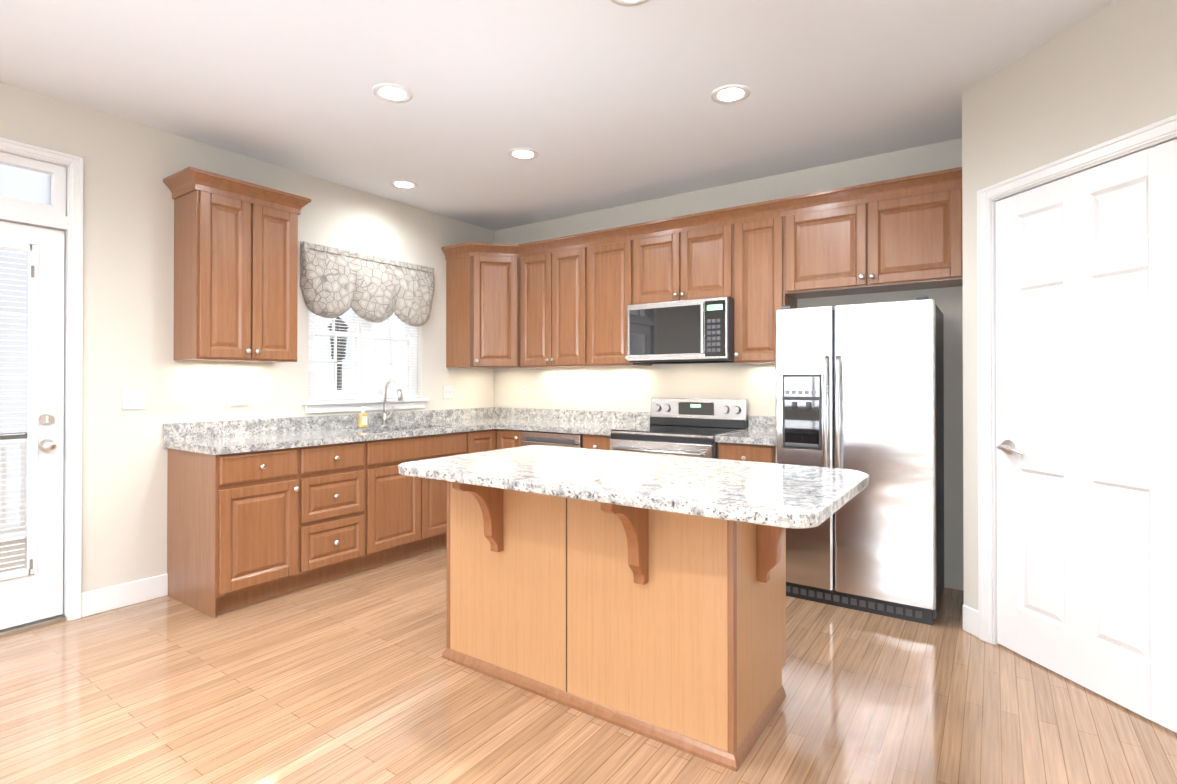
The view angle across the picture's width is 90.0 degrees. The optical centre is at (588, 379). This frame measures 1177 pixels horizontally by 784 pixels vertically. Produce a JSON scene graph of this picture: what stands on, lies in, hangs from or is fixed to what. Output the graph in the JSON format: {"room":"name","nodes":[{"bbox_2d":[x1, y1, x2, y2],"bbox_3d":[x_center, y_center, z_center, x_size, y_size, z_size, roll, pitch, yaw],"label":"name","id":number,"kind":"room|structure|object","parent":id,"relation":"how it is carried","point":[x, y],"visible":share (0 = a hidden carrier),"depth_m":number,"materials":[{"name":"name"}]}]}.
{"room":"kitchen","nodes":[
{"label":"kitchen","id":0,"kind":"room"},
{"bbox_2d":[0,0,1114,230],"bbox_3d":[-0.908,-1.526,1.075,5.650,0.100,8.012,0,0,35],"label":"ceiling","id":1,"kind":"structure","parent":0,"point":[600,104],"depth_m":2.89,"materials":[{"name":"white paint"}]},
{"bbox_2d":[372,83,412,102],"bbox_3d":[-1.001,-1.461,3.013,0.196,0.008,0.196,0,0,35],"label":"recessed light","id":2,"kind":"object","parent":1,"relation":"in","point":[393,93],"visible":1,"depth_m":3.00,"materials":[{"name":"white plastic"}]},
{"bbox_2d":[390,180,417,188],"bbox_3d":[-1.381,-1.454,4.402,0.196,0.008,0.196,0,0,35],"label":"recessed light","id":3,"kind":"object","parent":1,"relation":"in","point":[403,184],"visible":1,"depth_m":4.40,"materials":[{"name":"white"}]},
{"bbox_2d":[508,148,537,159],"bbox_3d":[-0.424,-1.457,3.817,0.196,0.008,0.196,0,0,35],"label":"recessed light","id":4,"kind":"object","parent":1,"relation":"in","point":[522,154],"visible":1,"depth_m":3.81,"materials":[{"name":"white plastic"}]},
{"bbox_2d":[610,0,648,5],"bbox_3d":[0.160,-1.466,2.213,0.196,0.008,0.196,0,0,35],"label":"recessed light","id":5,"kind":"object","parent":1,"relation":"in","point":[629,2],"visible":1,"depth_m":2.29,"materials":[{"name":"white"}]},
{"bbox_2d":[711,84,749,103],"bbox_3d":[0.730,-1.461,3.023,0.196,0.008,0.196,0,0,35],"label":"recessed light","id":6,"kind":"object","parent":1,"relation":"in","point":[731,94],"visible":1,"depth_m":3.02,"materials":[{"name":"white plastic"}]},
{"bbox_2d":[0,545,1176,783],"bbox_3d":[-0.908,1.314,1.059,5.650,0.100,8.012,0,0,35],"label":"floor","id":7,"kind":"structure","parent":0,"point":[352,679],"depth_m":2.26,"materials":[{"name":"brown wood"}]},
{"bbox_2d":[167,447,299,618],"bbox_3d":[-2.089,0.840,3.478,0.662,0.875,0.454,0,0,35],"label":"base cabinet","id":8,"kind":"object","parent":7,"relation":"on","point":[232,530],"visible":0.96,"depth_m":3.29,"materials":[{"name":"brown wood"}]},
{"bbox_2d":[291,441,364,590],"bbox_3d":[-1.833,0.842,3.851,0.662,0.875,0.450,0,0,35],"label":"base cabinet","id":9,"kind":"object","parent":7,"relation":"on","point":[331,512],"visible":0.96,"depth_m":3.67,"materials":[{"name":"brown wood"}]},
{"bbox_2d":[358,432,466,570],"bbox_3d":[-1.447,0.845,4.411,0.662,0.875,0.910,0,0,35],"label":"base cabinet","id":10,"kind":"object","parent":7,"relation":"on","point":[405,516],"visible":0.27,"depth_m":4.12,"materials":[{"name":"brown wood"}]},
{"bbox_2d":[467,429,524,453],"bbox_3d":[-0.825,0.849,5.109,0.896,0.875,0.945,0,0,35],"label":"base cabinet","id":11,"kind":"object","parent":7,"relation":"on","point":[486,440],"visible":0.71,"depth_m":4.78,"materials":[{"name":"brown wood"}]},
{"bbox_2d":[163,407,498,454],"bbox_3d":[-1.442,0.425,4.420,0.660,0.315,2.782,0,0,35],"label":"countertop","id":12,"kind":"structure","parent":11,"relation":"on","point":[225,437],"depth_m":3.94,"materials":[{"name":"stone"}]},
{"bbox_2d":[358,406,367,427],"bbox_3d":[-1.711,0.287,4.474,0.058,0.160,0.060,0,0,35],"label":"soap bottle","id":13,"kind":"object","parent":12,"relation":"on","point":[362,419],"visible":1,"depth_m":4.46,"materials":[{"name":"yellow plastic"}]},
{"bbox_2d":[381,379,403,425],"bbox_3d":[-1.513,0.184,4.592,0.243,0.367,0.094,0,0,35],"label":"faucet","id":14,"kind":"object","parent":12,"relation":"on","point":[385,416],"visible":1,"depth_m":4.61,"materials":[{"name":"silver metal"}]},
{"bbox_2d":[499,407,650,435],"bbox_3d":[-0.112,0.339,4.798,1.105,0.140,0.652,0,0,35],"label":"countertop","id":15,"kind":"structure","parent":11,"relation":"on","point":[593,422],"depth_m":4.94,"materials":[{"name":"stone"}]},
{"bbox_2d":[521,430,582,447],"bbox_3d":[-0.140,0.850,4.790,0.578,0.868,0.674,0,0,35],"label":"dishwasher","id":16,"kind":"object","parent":7,"relation":"on","point":[573,440],"visible":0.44,"depth_m":4.55,"materials":[{"name":"silver metal"}]},
{"bbox_2d":[583,434,609,449],"bbox_3d":[0.227,0.846,4.557,0.276,0.875,0.662,0,0,35],"label":"base cabinet","id":17,"kind":"object","parent":7,"relation":"on","point":[598,442],"visible":0.19,"depth_m":4.31,"materials":[{"name":"brown wood"}]},
{"bbox_2d":[442,481,785,771],"bbox_3d":[0.097,0.833,2.576,1.392,0.878,0.678,0,0,35],"label":"kitchen island","id":18,"kind":"object","parent":7,"relation":"on","point":[683,649],"visible":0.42,"depth_m":2.19,"materials":[{"name":"brown wood"}]},
{"bbox_2d":[452,482,502,551],"bbox_3d":[-0.451,0.561,2.409,0.045,0.335,0.250,0,0,35],"label":"corbel","id":19,"kind":"object","parent":18,"relation":"attached to","point":[490,500],"depth_m":2.45,"materials":[{"name":"brown wood"}]},
{"bbox_2d":[600,503,648,584],"bbox_3d":[0.126,0.559,2.012,0.045,0.335,0.250,0,0,35],"label":"corbel","id":20,"kind":"object","parent":18,"relation":"attached to","point":[635,521],"depth_m":2.05,"materials":[{"name":"brown wood"}]},
{"bbox_2d":[398,445,868,528],"bbox_3d":[0.135,0.373,2.360,1.700,0.038,0.950,0,0,35],"label":"island countertop","id":21,"kind":"structure","parent":18,"relation":"on","point":[784,495],"depth_m":2.07,"materials":[{"name":"stone"}]},
{"bbox_2d":[757,524,785,582],"bbox_3d":[0.719,0.559,2.061,0.250,0.335,0.045,0,0,35],"label":"corbel","id":22,"kind":"object","parent":18,"relation":"attached to","point":[769,538],"depth_m":2.09,"materials":[{"name":"brown wood"}]},
{"bbox_2d":[610,398,747,458],"bbox_3d":[0.645,0.714,4.227,0.779,1.135,0.728,0,0,35],"label":"range","id":23,"kind":"object","parent":7,"relation":"on","point":[668,430],"visible":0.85,"depth_m":4.26,"materials":[{"name":"silver metal"}]},
{"bbox_2d":[718,442,774,462],"bbox_3d":[1.148,0.842,3.924,0.379,0.875,0.662,0,0,35],"label":"base cabinet","id":24,"kind":"object","parent":7,"relation":"on","point":[747,452],"visible":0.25,"depth_m":3.67,"materials":[{"name":"brown wood"}]},
{"bbox_2d":[715,415,774,445],"bbox_3d":[1.157,0.335,3.927,0.395,0.140,0.649,0,0,35],"label":"countertop","id":25,"kind":"structure","parent":24,"relation":"on","point":[760,430],"depth_m":3.87,"materials":[{"name":"stone"}]},
{"bbox_2d":[775,296,943,624],"bbox_3d":[1.616,0.424,3.505,0.820,1.707,0.769,0,0,35],"label":"refrigerator","id":26,"kind":"object","parent":7,"relation":"on","point":[859,387],"visible":0.92,"depth_m":3.20,"materials":[{"name":"grey metal"}]},
{"bbox_2d":[0,0,1176,610],"bbox_3d":[-0.908,-0.106,1.067,5.650,2.740,8.012,0,0,35],"label":"wall","id":27,"kind":"structure","parent":0,"point":[1104,74],"depth_m":3.40,"materials":[{"name":"grey paint"}]},
{"bbox_2d":[0,221,64,629],"bbox_3d":[-3.031,0.228,2.737,0.116,2.030,0.915,0,0,35],"label":"patio door","id":28,"kind":"structure","parent":27,"relation":"in","point":[32,591],"depth_m":3.03,"materials":[{"name":"white"}]},
{"bbox_2d":[0,152,65,215],"bbox_3d":[-3.061,-0.997,2.764,0.055,0.264,0.921,0,0,35],"label":"transom","id":29,"kind":"object","parent":27,"relation":"attached to","point":[57,173],"visible":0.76,"depth_m":3.05,"materials":[{"name":"white"}]},
{"bbox_2d":[0,137,82,637],"bbox_3d":[-3.066,0.043,2.762,0.172,2.460,1.039,0,0,35],"label":"door frame","id":30,"kind":"structure","parent":27,"relation":"attached to","point":[70,224],"depth_m":3.12,"materials":[{"name":"white wood"}]},
{"bbox_2d":[122,389,145,409],"bbox_3d":[-2.580,0.116,3.343,0.012,0.116,0.116,0,0,35],"label":"light switch","id":31,"kind":"object","parent":27,"relation":"attached to","point":[133,399],"visible":1,"depth_m":3.34,"materials":[{"name":"grey plastic"}]},
{"bbox_2d":[174,190,297,362],"bbox_3d":[-2.162,-0.602,3.654,0.352,0.980,0.590,0,0,35],"label":"upper cabinet","id":32,"kind":"object","parent":27,"relation":"attached to","point":[235,279],"visible":1,"depth_m":3.50,"materials":[{"name":"brown wood"}]},
{"bbox_2d":[302,307,428,413],"bbox_3d":[-1.747,-0.298,4.642,0.167,1.093,1.100,0,0,35],"label":"kitchen window","id":33,"kind":"structure","parent":27,"relation":"in","point":[364,379],"depth_m":4.62,"materials":[{"name":"white"}]},
{"bbox_2d":[308,308,418,399],"bbox_3d":[-1.738,-0.346,4.636,0.036,0.994,0.986,0,0,35],"label":"window blinds","id":34,"kind":"object","parent":33,"relation":"attached to","point":[356,397],"visible":0.48,"depth_m":4.55,"materials":[{"name":"grey plastic"}]},
{"bbox_2d":[300,241,434,326],"bbox_3d":[-1.669,-0.703,4.609,0.078,0.522,1.190,0,0,35],"label":"valance","id":35,"kind":"object","parent":27,"relation":"attached to","point":[336,282],"visible":1,"depth_m":4.51,"materials":[{"name":"fabric"}]},
{"bbox_2d":[443,386,452,398],"bbox_3d":[-1.256,0.117,5.267,0.012,0.116,0.116,0,0,35],"label":"light switch","id":36,"kind":"object","parent":27,"relation":"attached to","point":[447,392],"visible":1,"depth_m":5.26,"materials":[{"name":"grey plastic"}]},
{"bbox_2d":[446,255,528,368],"bbox_3d":[-0.848,-0.593,5.337,0.608,0.980,0.608,0,0,35],"label":"upper cabinet","id":37,"kind":"object","parent":27,"relation":"attached to","point":[483,293],"visible":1,"depth_m":5.12,"materials":[{"name":"brown wood"}]},
{"bbox_2d":[522,385,527,397],"bbox_3d":[-0.592,0.118,5.522,0.072,0.116,0.008,0,0,35],"label":"electrical outlet","id":38,"kind":"object","parent":27,"relation":"attached to","point":[524,391],"visible":1,"depth_m":5.52,"materials":[{"name":"grey plastic"}]},
{"bbox_2d":[81,574,978,637],"bbox_3d":[-1.098,1.197,0.784,5.346,0.130,7.043,0,0,35],"label":"baseboard","id":39,"kind":"structure","parent":27,"relation":"attached to","point":[97,601],"depth_m":3.26,"materials":[{"name":"white wood"}]},
{"bbox_2d":[520,248,600,367],"bbox_3d":[-0.232,-0.594,5.069,0.708,0.980,0.352,0,0,35],"label":"upper cabinet","id":40,"kind":"object","parent":27,"relation":"attached to","point":[553,315],"visible":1,"depth_m":4.93,"materials":[{"name":"brown wood"}]},
{"bbox_2d":[163,166,961,259],"bbox_3d":[-0.196,-1.126,3.388,3.894,0.105,2.490,0,0,35],"label":"crown molding","id":41,"kind":"structure","parent":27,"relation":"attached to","point":[187,180],"depth_m":3.77,"materials":[{"name":"brown wood"}]},
{"bbox_2d":[587,240,651,366],"bbox_3d":[0.238,-0.596,4.746,0.428,0.980,0.352,0,0,35],"label":"upper cabinet","id":42,"kind":"object","parent":27,"relation":"attached to","point":[609,283],"visible":0.79,"depth_m":4.63,"materials":[{"name":"brown wood"}]},
{"bbox_2d":[633,224,733,304],"bbox_3d":[0.745,-0.823,4.398,0.800,0.530,0.352,0,0,35],"label":"upper cabinet","id":43,"kind":"object","parent":27,"relation":"attached to","point":[693,264],"visible":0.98,"depth_m":4.25,"materials":[{"name":"brown wood"}]},
{"bbox_2d":[628,297,733,363],"bbox_3d":[0.724,-0.339,4.347,0.779,0.431,0.450,0,0,35],"label":"microwave","id":44,"kind":"object","parent":43,"relation":"attached to","point":[689,331],"visible":1,"depth_m":4.15,"materials":[{"name":"grey metal"}]},
{"bbox_2d":[734,216,796,363],"bbox_3d":[1.219,-0.600,4.071,0.346,0.980,0.352,0,0,35],"label":"upper cabinet","id":45,"kind":"object","parent":27,"relation":"attached to","point":[760,296],"visible":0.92,"depth_m":3.96,"materials":[{"name":"brown wood"}]},
{"bbox_2d":[785,188,962,298],"bbox_3d":[1.773,-0.827,3.691,0.995,0.530,0.352,0,0,35],"label":"upper cabinet","id":46,"kind":"object","parent":27,"relation":"attached to","point":[914,242],"visible":1,"depth_m":3.55,"materials":[{"name":"brown wood"}]},
{"bbox_2d":[977,115,1176,644],"bbox_3d":[2.064,0.172,2.451,0.141,2.199,0.923,0,0,-10],"label":"door frame","id":47,"kind":"structure","parent":27,"relation":"attached to","point":[1142,139],"depth_m":2.83,"materials":[{"name":"white wood"}]},
{"bbox_2d":[996,139,1176,732],"bbox_3d":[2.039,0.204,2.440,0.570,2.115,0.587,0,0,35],"label":"pantry door","id":48,"kind":"structure","parent":27,"relation":"in","point":[1086,357],"depth_m":2.38,"materials":[{"name":"white wood"}]},
{"label":"outside","id":49,"kind":"structure","parent":0,"visible":0},
{"bbox_2d":[0,432,27,572],"bbox_3d":[-4.023,0.873,3.682,2.448,1.090,4.700,0,0,35],"label":"deck","id":50,"kind":"object","parent":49,"point":[6,543],"depth_m":4.71,"materials":[{"name":"beige wood"}]},
{"bbox_2d":[0,164,406,540],"bbox_3d":[-7.617,-1.451,7.563,0.140,12.500,20.000,0,0,35],"label":"window glass","id":51,"kind":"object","parent":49,"point":[347,377],"depth_m":7.75,"materials":[{"name":"glass"}]},
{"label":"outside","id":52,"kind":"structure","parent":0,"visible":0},
{"bbox_2d":[327,317,348,389],"bbox_3d":[-2.609,1.802,6.128,0.208,4.980,0.240,0,0,35],"label":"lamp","id":53,"kind":"object","parent":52,"point":[339,353],"depth_m":6.10,"materials":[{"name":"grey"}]}
]}

